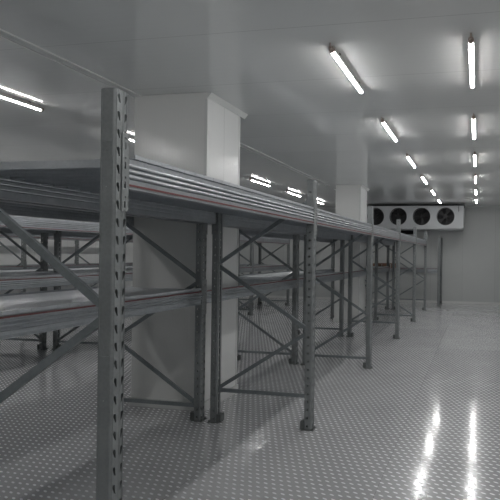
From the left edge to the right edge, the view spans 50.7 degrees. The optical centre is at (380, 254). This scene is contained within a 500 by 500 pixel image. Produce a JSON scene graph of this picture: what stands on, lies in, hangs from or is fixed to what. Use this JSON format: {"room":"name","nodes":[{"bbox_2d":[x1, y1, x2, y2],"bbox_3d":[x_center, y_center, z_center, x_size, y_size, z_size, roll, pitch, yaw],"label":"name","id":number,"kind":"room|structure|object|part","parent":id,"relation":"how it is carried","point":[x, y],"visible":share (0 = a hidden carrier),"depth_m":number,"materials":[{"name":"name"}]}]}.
{"room":"warehouse","nodes":[
{"label":"warehouse","id":0,"kind":"room"},
{"bbox_2d":[0,215,132,293],"bbox_3d":[-10.753,-0.148,9.940,0.100,3.526,21.420,1,0,11],"label":"wall","id":1,"kind":"structure","parent":0,"point":[90,254],"depth_m":15.17,"materials":[{"name":"white paint"}]},
{"bbox_2d":[0,0,499,206],"bbox_3d":[-3.415,-1.862,8.521,15.000,0.100,21.620,1,0,11],"label":"ceiling","id":2,"kind":"structure","parent":0,"point":[271,60],"depth_m":5.13,"materials":[{"name":"white paint"}]},
{"bbox_2d":[0,92,43,110],"bbox_3d":[-4.289,-1.792,5.596,0.051,0.063,1.176,1,0,11],"label":"tube light","id":3,"kind":"object","parent":2,"relation":"attached to","point":[2,95],"visible":1,"depth_m":5.86,"materials":[{"name":"white plastic"}]},
{"bbox_2d":[0,28,370,204],"bbox_3d":[-2.270,-1.790,8.299,0.119,0.014,21.420,1,0,11],"label":"trim","id":4,"kind":"structure","parent":2,"relation":"attached to","point":[4,34],"depth_m":4.90,"materials":[{"name":"white metal"}]},
{"bbox_2d":[249,177,270,186],"bbox_3d":[-2.981,-1.775,12.340,0.051,0.063,1.176,1,0,11],"label":"tube light","id":5,"kind":"object","parent":2,"relation":"attached to","point":[251,179],"visible":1,"depth_m":12.26,"materials":[{"name":"white plastic"}]},
{"bbox_2d":[286,190,300,196],"bbox_3d":[-2.545,-1.769,14.588,0.051,0.063,1.176,1,0,11],"label":"tube light","id":6,"kind":"object","parent":2,"relation":"attached to","point":[287,191],"visible":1,"depth_m":14.52,"materials":[{"name":"white plastic"}]},
{"bbox_2d":[329,43,363,93],"bbox_3d":[-0.316,-1.739,4.764,0.051,0.063,1.176,1,0,11],"label":"tube light","id":7,"kind":"object","parent":2,"relation":"attached to","point":[332,49],"visible":1,"depth_m":4.63,"materials":[{"name":"white plastic"}]},
{"bbox_2d":[381,117,397,141],"bbox_3d":[0.121,-1.733,7.012,0.051,0.063,1.176,1,0,11],"label":"tube light","id":8,"kind":"object","parent":2,"relation":"attached to","point":[383,121],"visible":1,"depth_m":6.89,"materials":[{"name":"white plastic"}]},
{"bbox_2d":[382,123,396,141],"bbox_3d":[0.124,-1.709,7.029,0.039,0.013,1.080,1,0,11],"label":"diffuser","id":9,"kind":"object","parent":8,"relation":"attached to","point":[386,126],"depth_m":7.02,"materials":[{"name":"white plastic"}]},
{"bbox_2d":[406,153,415,167],"bbox_3d":[0.557,-1.727,9.260,0.051,0.063,1.176,1,0,11],"label":"tube light","id":10,"kind":"object","parent":2,"relation":"attached to","point":[407,155],"visible":1,"depth_m":9.12,"materials":[{"name":"white plastic"}]},
{"bbox_2d":[367,204,464,230],"bbox_3d":[1.091,-1.313,17.898,3.770,0.876,0.951,1,0,11],"label":"cooler","id":11,"kind":"object","parent":2,"relation":"hanging from","point":[423,217],"visible":0.91,"depth_m":17.42,"materials":[{"name":"grey metal"}]},
{"bbox_3d":[1.097,-1.698,17.901,3.770,0.035,0.945,1,0,11],"label":"mounting rail","id":12,"kind":"part","parent":11,"relation":"part of","materials":[{"name":"black plastic"}]},
{"bbox_2d":[386,228,462,230],"bbox_3d":[1.080,-0.889,17.894,3.660,0.028,0.860,1,0,11],"label":"drip tray","id":13,"kind":"object","parent":11,"relation":"on","point":[454,229],"depth_m":17.46,"materials":[{"name":"grey metal"}]},
{"bbox_2d":[468,33,474,88],"bbox_3d":[0.825,-1.723,4.542,0.051,0.063,1.176,1,0,11],"label":"tube light","id":14,"kind":"object","parent":2,"relation":"attached to","point":[471,38],"visible":1,"depth_m":4.38,"materials":[{"name":"white plastic"}]},
{"bbox_2d":[469,43,473,87],"bbox_3d":[0.828,-1.700,4.560,0.039,0.013,1.080,1,0,11],"label":"diffuser","id":15,"kind":"object","parent":14,"relation":"attached to","point":[471,45],"depth_m":4.45,"materials":[{"name":"white plastic"}]},
{"bbox_2d":[472,113,475,139],"bbox_3d":[1.261,-1.718,6.790,0.051,0.063,1.176,1,0,11],"label":"tube light","id":16,"kind":"object","parent":2,"relation":"attached to","point":[473,115],"visible":1,"depth_m":6.71,"materials":[{"name":"white plastic"}]},
{"bbox_2d":[472,120,474,138],"bbox_3d":[1.264,-1.694,6.808,0.039,0.013,1.080,1,0,11],"label":"diffuser","id":17,"kind":"object","parent":16,"relation":"attached to","point":[473,121],"depth_m":6.76,"materials":[{"name":"white plastic"}]},
{"bbox_2d":[473,151,475,166],"bbox_3d":[1.697,-1.712,9.039,0.051,0.063,1.176,1,0,11],"label":"tube light","id":18,"kind":"object","parent":2,"relation":"attached to","point":[474,153],"visible":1,"depth_m":8.79,"materials":[{"name":"white plastic"}]},
{"bbox_2d":[0,297,499,499],"bbox_3d":[-3.464,1.743,8.521,15.000,0.060,21.620,1,0,11],"label":"floor","id":19,"kind":"structure","parent":0,"point":[422,423],"depth_m":5.14,"materials":[{"name":"grey metal"}]},
{"bbox_2d":[0,233,132,292],"bbox_3d":[-9.495,0.387,10.947,1.144,2.489,13.980,1,0,11],"label":"rack","id":20,"kind":"object","parent":19,"relation":"on","point":[23,265],"visible":0.18,"depth_m":13.43,"materials":[{"name":"grey metal"}]},
{"bbox_2d":[0,231,248,349],"bbox_3d":[-6.206,0.432,10.309,1.144,2.489,13.980,1,0,11],"label":"rack","id":21,"kind":"object","parent":19,"relation":"on","point":[42,337],"visible":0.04,"depth_m":8.90,"materials":[{"name":"grey metal"}]},
{"bbox_2d":[0,215,289,350],"bbox_3d":[-4.930,0.449,10.062,1.144,2.489,13.980,1,0,11],"label":"rack","id":22,"kind":"object","parent":19,"relation":"on","point":[8,281],"visible":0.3,"depth_m":8.26,"materials":[{"name":"grey metal"}]},
{"bbox_2d":[128,92,247,410],"bbox_3d":[-2.289,-0.034,6.043,0.967,3.526,0.908,1,0,11],"label":"column","id":23,"kind":"structure","parent":19,"relation":"on","point":[199,133],"depth_m":5.64,"materials":[{"name":"white paint"}]},
{"bbox_3d":[-2.335,1.679,5.995,0.940,0.100,0.806,1,0,11],"label":"skirting","id":24,"kind":"part","parent":23,"relation":"part of","materials":[{"name":"grey metal"}]},
{"bbox_3d":[-1.812,-1.760,5.964,0.045,0.059,0.890,1,0,11],"label":"trim","id":25,"kind":"part","parent":23,"relation":"part of","materials":[{"name":"white metal"}]},
{"bbox_2d":[0,199,389,421],"bbox_3d":[-1.599,0.494,9.415,1.144,2.489,13.980,1,0,11],"label":"rack","id":26,"kind":"object","parent":19,"relation":"on","point":[25,313],"visible":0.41,"depth_m":5.19,"materials":[{"name":"grey metal"}]},
{"bbox_3d":[-1.914,1.692,5.238,0.140,0.085,0.120,1,0,11],"label":"plate","id":27,"kind":"part","parent":26,"relation":"part of","materials":[{"name":"grey metal"}]},
{"bbox_2d":[0,88,426,499],"bbox_3d":[-0.415,0.510,9.186,1.144,2.489,13.980,1,0,11],"label":"rack","id":28,"kind":"object","parent":19,"relation":"on","point":[116,185],"visible":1,"depth_m":3.08,"materials":[{"name":"grey metal"}]},
{"bbox_3d":[-1.716,1.694,5.199,0.140,0.085,0.120,1,0,11],"label":"plate","id":29,"kind":"part","parent":28,"relation":"part of","materials":[{"name":"grey metal"}]},
{"bbox_3d":[-0.730,1.708,5.008,0.140,0.085,0.120,1,0,11],"label":"plate","id":30,"kind":"part","parent":28,"relation":"part of","materials":[{"name":"grey metal"}]},
{"bbox_2d":[333,185,368,322],"bbox_3d":[-0.772,-0.013,13.225,0.723,3.526,0.868,1,0,11],"label":"column","id":31,"kind":"structure","parent":19,"relation":"on","point":[351,200],"depth_m":12.83,"materials":[{"name":"white paint"}]},
{"bbox_3d":[-0.818,1.699,13.178,0.696,0.100,0.766,1,0,11],"label":"skirting","id":32,"kind":"part","parent":31,"relation":"part of","materials":[{"name":"grey metal"}]},
{"bbox_2d":[366,237,442,305],"bbox_3d":[0.731,0.580,17.989,2.892,2.380,1.144,1,0,11],"label":"rack","id":33,"kind":"object","parent":19,"relation":"on","point":[438,270],"visible":0.54,"depth_m":17.31,"materials":[{"name":"grey metal"}]},
{"bbox_2d":[373,263,397,267],"bbox_3d":[0.191,0.403,18.078,0.800,0.147,0.930,1,0,11],"label":"wooden pallet","id":34,"kind":"object","parent":33,"relation":"on","point":[379,264],"visible":0.34,"depth_m":17.69,"materials":[{"name":"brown wood"}]},
{"bbox_2d":[239,207,499,302],"bbox_3d":[-1.391,-0.022,19.084,14.800,3.526,0.100,1,0,11],"label":"wall","id":35,"kind":"structure","parent":0,"point":[471,256],"depth_m":18.27,"materials":[{"name":"white paint"}]},
{"bbox_2d":[246,295,499,304],"bbox_3d":[-1.425,1.701,19.028,14.800,0.080,0.015,1,0,11],"label":"baseboard","id":36,"kind":"structure","parent":35,"relation":"attached to","point":[267,296],"depth_m":18.41,"materials":[{"name":"grey metal"}]},
{"bbox_2d":[401,230,412,234],"bbox_3d":[0.962,-0.807,18.553,0.560,0.200,0.050,1,0,11],"label":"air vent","id":37,"kind":"object","parent":35,"relation":"in","point":[407,232],"visible":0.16,"depth_m":18.54,"materials":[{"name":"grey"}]}
]}

